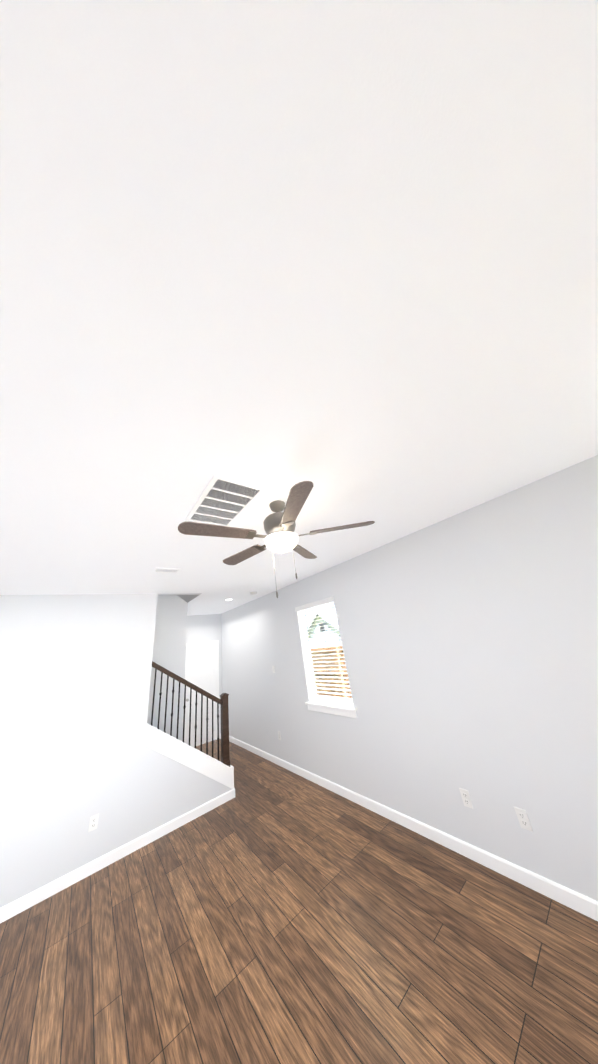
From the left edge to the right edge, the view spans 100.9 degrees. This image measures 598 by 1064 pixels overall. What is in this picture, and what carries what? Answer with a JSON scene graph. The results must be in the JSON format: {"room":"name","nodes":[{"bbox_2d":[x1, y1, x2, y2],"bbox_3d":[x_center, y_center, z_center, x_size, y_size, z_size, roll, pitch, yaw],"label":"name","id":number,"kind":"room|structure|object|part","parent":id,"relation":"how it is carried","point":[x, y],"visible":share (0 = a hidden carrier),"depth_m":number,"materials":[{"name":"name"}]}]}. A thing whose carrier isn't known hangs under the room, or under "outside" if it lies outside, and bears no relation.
{"room":"empty living room","nodes":[
{"label":"empty living room","id":0,"kind":"room"},
{"bbox_2d":[0,593,200,907],"bbox_3d":[-4.383,0.244,2.262,6.800,6.200,0.115,10,-29,-37],"label":"wall","id":1,"kind":"structure","parent":0,"point":[75,674],"depth_m":2.72,"materials":[{"name":"white paint"}]},
{"bbox_2d":[88,813,98,831],"bbox_3d":[-2.130,3.017,2.559,0.072,0.116,0.009,10,-29,-37],"label":"electrical outlet","id":2,"kind":"object","parent":1,"relation":"attached to","point":[93,823],"visible":1,"depth_m":2.56,"materials":[{"name":"white plastic"}]},
{"bbox_2d":[0,789,234,922],"bbox_3d":[-3.674,3.040,1.208,7.133,0.092,0.013,10,-29,-37],"label":"baseboard","id":3,"kind":"structure","parent":1,"relation":"attached to","point":[25,902],"depth_m":2.50,"materials":[{"name":"white paint"}]},
{"bbox_2d":[147,595,187,740],"bbox_3d":[-4.876,0.565,2.832,6.800,6.200,0.115,10,-29,-37],"label":"wall","id":4,"kind":"structure","parent":0,"point":[169,648],"depth_m":4.18,"materials":[{"name":"white paint"}]},
{"bbox_2d":[177,593,201,602],"bbox_3d":[-4.934,-1.601,3.414,6.800,5.132,0.934,10,-29,-37],"label":"ceiling slope","id":5,"kind":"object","parent":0,"point":[187,598],"visible":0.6,"depth_m":4.52,"materials":[{"name":"grey paint"}]},
{"bbox_2d":[186,614,221,733],"bbox_3d":[-2.549,3.400,5.807,1.465,2.740,0.115,10,-29,-37],"label":"wall","id":6,"kind":"structure","parent":0,"point":[202,628],"depth_m":6.30,"materials":[{"name":"white paint"}]},
{"bbox_2d":[182,640,219,746],"bbox_3d":[-2.317,3.717,5.792,0.864,2.086,0.165,10,-29,-37],"label":"hall door","id":7,"kind":"structure","parent":6,"relation":"in","point":[202,666],"depth_m":5.84,"materials":[{"name":"white paint"}]},
{"bbox_2d":[0,739,597,1063],"bbox_3d":[-2.558,2.692,0.551,8.300,0.100,9.743,10,-29,-37],"label":"floor","id":8,"kind":"structure","parent":0,"point":[271,913],"depth_m":1.58,"materials":[{"name":"laminate"}]},
{"bbox_2d":[137,661,233,837],"bbox_3d":[-2.966,2.067,2.957,4.173,3.040,0.830,10,-29,-37],"label":"stair","id":9,"kind":"structure","parent":8,"relation":"on","point":[179,777],"depth_m":3.14,"materials":[{"name":"white paint"}]},
{"bbox_3d":[-1.605,2.196,3.566,0.985,0.747,0.056,10,-29,-37],"label":"handrail","id":10,"kind":"part","parent":9,"relation":"part of","materials":[{"name":"brown wood"}]},
{"bbox_3d":[-1.088,2.890,3.621,0.106,0.903,0.106,10,-29,-37],"label":"newel post","id":11,"kind":"part","parent":9,"relation":"part of","materials":[{"name":"brown wood"}]},
{"bbox_2d":[0,0,597,615],"bbox_3d":[-2.951,0.101,1.670,8.300,0.120,9.743,10,-29,-37],"label":"ceiling","id":12,"kind":"structure","parent":0,"point":[340,256],"depth_m":0.68,"materials":[{"name":"white paint"}]},
{"bbox_2d":[153,567,180,572],"bbox_3d":[-1.494,0.435,2.788,0.250,0.010,0.160,10,-29,-37],"label":"ceiling vent","id":13,"kind":"object","parent":12,"relation":"in","point":[166,570],"visible":0.98,"depth_m":2.78,"materials":[{"name":"white paint"}]},
{"bbox_2d":[185,474,265,526],"bbox_3d":[-0.524,-0.182,1.700,0.335,0.010,0.605,10,-29,-37],"label":"ceiling vent","id":14,"kind":"object","parent":12,"relation":"in","point":[224,501],"visible":1,"depth_m":1.66,"materials":[{"name":"white metal"}]},
{"bbox_2d":[263,500,295,534],"bbox_3d":[-0.140,-0.080,1.746,0.224,0.265,0.224,10,-29,-37],"label":"motor","id":15,"kind":"object","parent":12,"relation":"hanging from","point":[271,522],"visible":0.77,"depth_m":1.66,"materials":[{"name":"silver metal"}]},
{"bbox_2d":[245,531,267,538],"bbox_3d":[-0.249,0.028,1.612,0.185,0.006,0.080,6,-40,-32],"label":"blade iron","id":16,"kind":"object","parent":15,"relation":"attached to","point":[251,534],"visible":0.81,"depth_m":1.59,"materials":[{"name":"silver metal"}]},
{"bbox_2d":[178,521,255,538],"bbox_3d":[-0.479,-0.005,1.474,0.445,0.008,0.116,7,-40,-32],"label":"blade","id":17,"kind":"object","parent":16,"relation":"attached to","point":[194,528],"visible":0.94,"depth_m":1.45,"materials":[{"name":"brown wood"}]},
{"bbox_2d":[254,545,265,551],"bbox_3d":[-0.237,0.097,1.777,0.185,0.006,0.080,-25,-40,34],"label":"blade iron","id":18,"kind":"object","parent":15,"relation":"attached to","point":[260,548],"visible":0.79,"depth_m":1.80,"materials":[{"name":"silver metal"}]},
{"bbox_2d":[223,544,265,564],"bbox_3d":[-0.440,0.187,1.931,0.445,0.008,0.116,-25,-40,34],"label":"blade","id":19,"kind":"object","parent":18,"relation":"attached to","point":[241,556],"visible":0.94,"depth_m":1.93,"materials":[{"name":"brown wood"}]},
{"bbox_2d":[264,532,297,552],"bbox_3d":[-0.115,0.085,1.675,0.236,0.106,0.236,10,-29,-37],"label":"bowl","id":20,"kind":"object","parent":15,"relation":"attached to","point":[280,542],"visible":1,"depth_m":1.60,"materials":[{"name":"white glass"}]},
{"bbox_2d":[272,550,277,597],"bbox_3d":[-0.159,0.246,1.605,0.012,0.365,0.012,-24,-27,31],"label":"pull chain","id":21,"kind":"object","parent":20,"relation":"hanging from","point":[275,577],"depth_m":1.56,"materials":[{"name":"silver metal"}]},
{"bbox_2d":[281,521,293,531],"bbox_3d":[-0.085,-0.020,1.559,0.080,0.006,0.185,-14,-20,-20],"label":"blade iron","id":22,"kind":"object","parent":15,"relation":"attached to","point":[286,525],"visible":0.85,"depth_m":1.50,"materials":[{"name":"silver metal"}]},
{"bbox_2d":[280,481,312,525],"bbox_3d":[-0.025,-0.138,1.324,0.116,0.008,0.445,-13,-21,-20],"label":"blade","id":23,"kind":"object","parent":22,"relation":"attached to","point":[299,493],"visible":0.88,"depth_m":1.26,"materials":[{"name":"brown wood"}]},
{"bbox_2d":[298,531,316,535],"bbox_3d":[0.030,0.020,1.691,0.185,0.006,0.080,-9,-11,1],"label":"blade iron","id":24,"kind":"object","parent":15,"relation":"attached to","point":[312,533],"visible":0.77,"depth_m":1.68,"materials":[{"name":"silver metal"}]},
{"bbox_2d":[310,521,374,532],"bbox_3d":[0.295,-0.030,1.688,0.445,0.008,0.116,-9,-11,1],"label":"blade","id":25,"kind":"object","parent":24,"relation":"attached to","point":[361,524],"visible":0.85,"depth_m":1.66,"materials":[{"name":"brown wood"}]},
{"bbox_2d":[221,455,597,900],"bbox_3d":[0.707,1.807,3.263,0.150,2.740,8.893,10,-29,-37],"label":"wall","id":26,"kind":"structure","parent":0,"point":[469,639],"depth_m":2.22,"materials":[{"name":"white paint"}]},
{"bbox_2d":[300,602,356,717],"bbox_3d":[0.381,1.807,3.673,0.162,1.462,0.950,10,-29,-37],"label":"window","id":27,"kind":"structure","parent":26,"relation":"in","point":[324,650],"depth_m":3.67,"materials":[{"name":"white glass"}]},
{"bbox_2d":[295,596,333,611],"bbox_3d":[0.247,1.156,3.924,0.082,0.074,0.934,10,-29,-37],"label":"blind valance","id":28,"kind":"object","parent":27,"relation":"attached to","point":[316,603],"visible":0.88,"depth_m":3.85,"materials":[{"name":"white plastic"}]},
{"bbox_2d":[303,604,346,704],"bbox_3d":[0.351,1.765,3.671,0.054,1.305,0.642,10,-29,-37],"label":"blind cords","id":29,"kind":"object","parent":28,"relation":"hanging from","point":[337,654],"visible":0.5,"depth_m":3.63,"materials":[{"name":"white fabric"}]},
{"bbox_3d":[0.419,2.427,3.357,0.015,0.075,0.950,10,-29,-37],"label":"far window sill apron","id":30,"kind":"part","parent":27,"relation":"part of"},
{"bbox_2d":[305,702,356,711],"bbox_3d":[0.430,2.385,3.391,0.120,0.024,0.980,10,-29,-37],"label":"window sill","id":31,"kind":"structure","parent":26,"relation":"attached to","point":[333,706],"depth_m":3.31,"materials":[{"name":"white paint"}]},
{"bbox_2d":[229,736,597,920],"bbox_3d":[0.825,2.999,2.694,0.013,0.092,8.593,10,-29,-37],"label":"baseboard","id":32,"kind":"structure","parent":26,"relation":"attached to","point":[575,900],"depth_m":2.06,"materials":[{"name":"white paint"}]},
{"bbox_2d":[459,788,472,808],"bbox_3d":[1.418,2.261,2.094,0.009,0.116,0.072,10,-29,-37],"label":"electrical outlet","id":33,"kind":"object","parent":26,"relation":"attached to","point":[466,799],"visible":1,"depth_m":2.09,"materials":[{"name":"white plastic"}]},
{"bbox_2d":[514,807,532,831],"bbox_3d":[1.654,2.117,1.819,0.009,0.116,0.072,10,-29,-37],"label":"electrical outlet","id":34,"kind":"object","parent":26,"relation":"attached to","point":[523,818],"visible":1,"depth_m":1.82,"materials":[{"name":"white plastic"}]},
{"label":"blade iron","id":35,"kind":"object","parent":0,"visible":0},
{"bbox_2d":[292,545,316,558],"bbox_3d":[0.039,0.171,2.063,0.116,0.008,0.445,-5,-20,22],"label":"blade","id":36,"kind":"object","parent":35,"relation":"attached to","point":[303,552],"visible":0.79,"depth_m":2.07,"materials":[{"name":"brown wood"}]}
]}

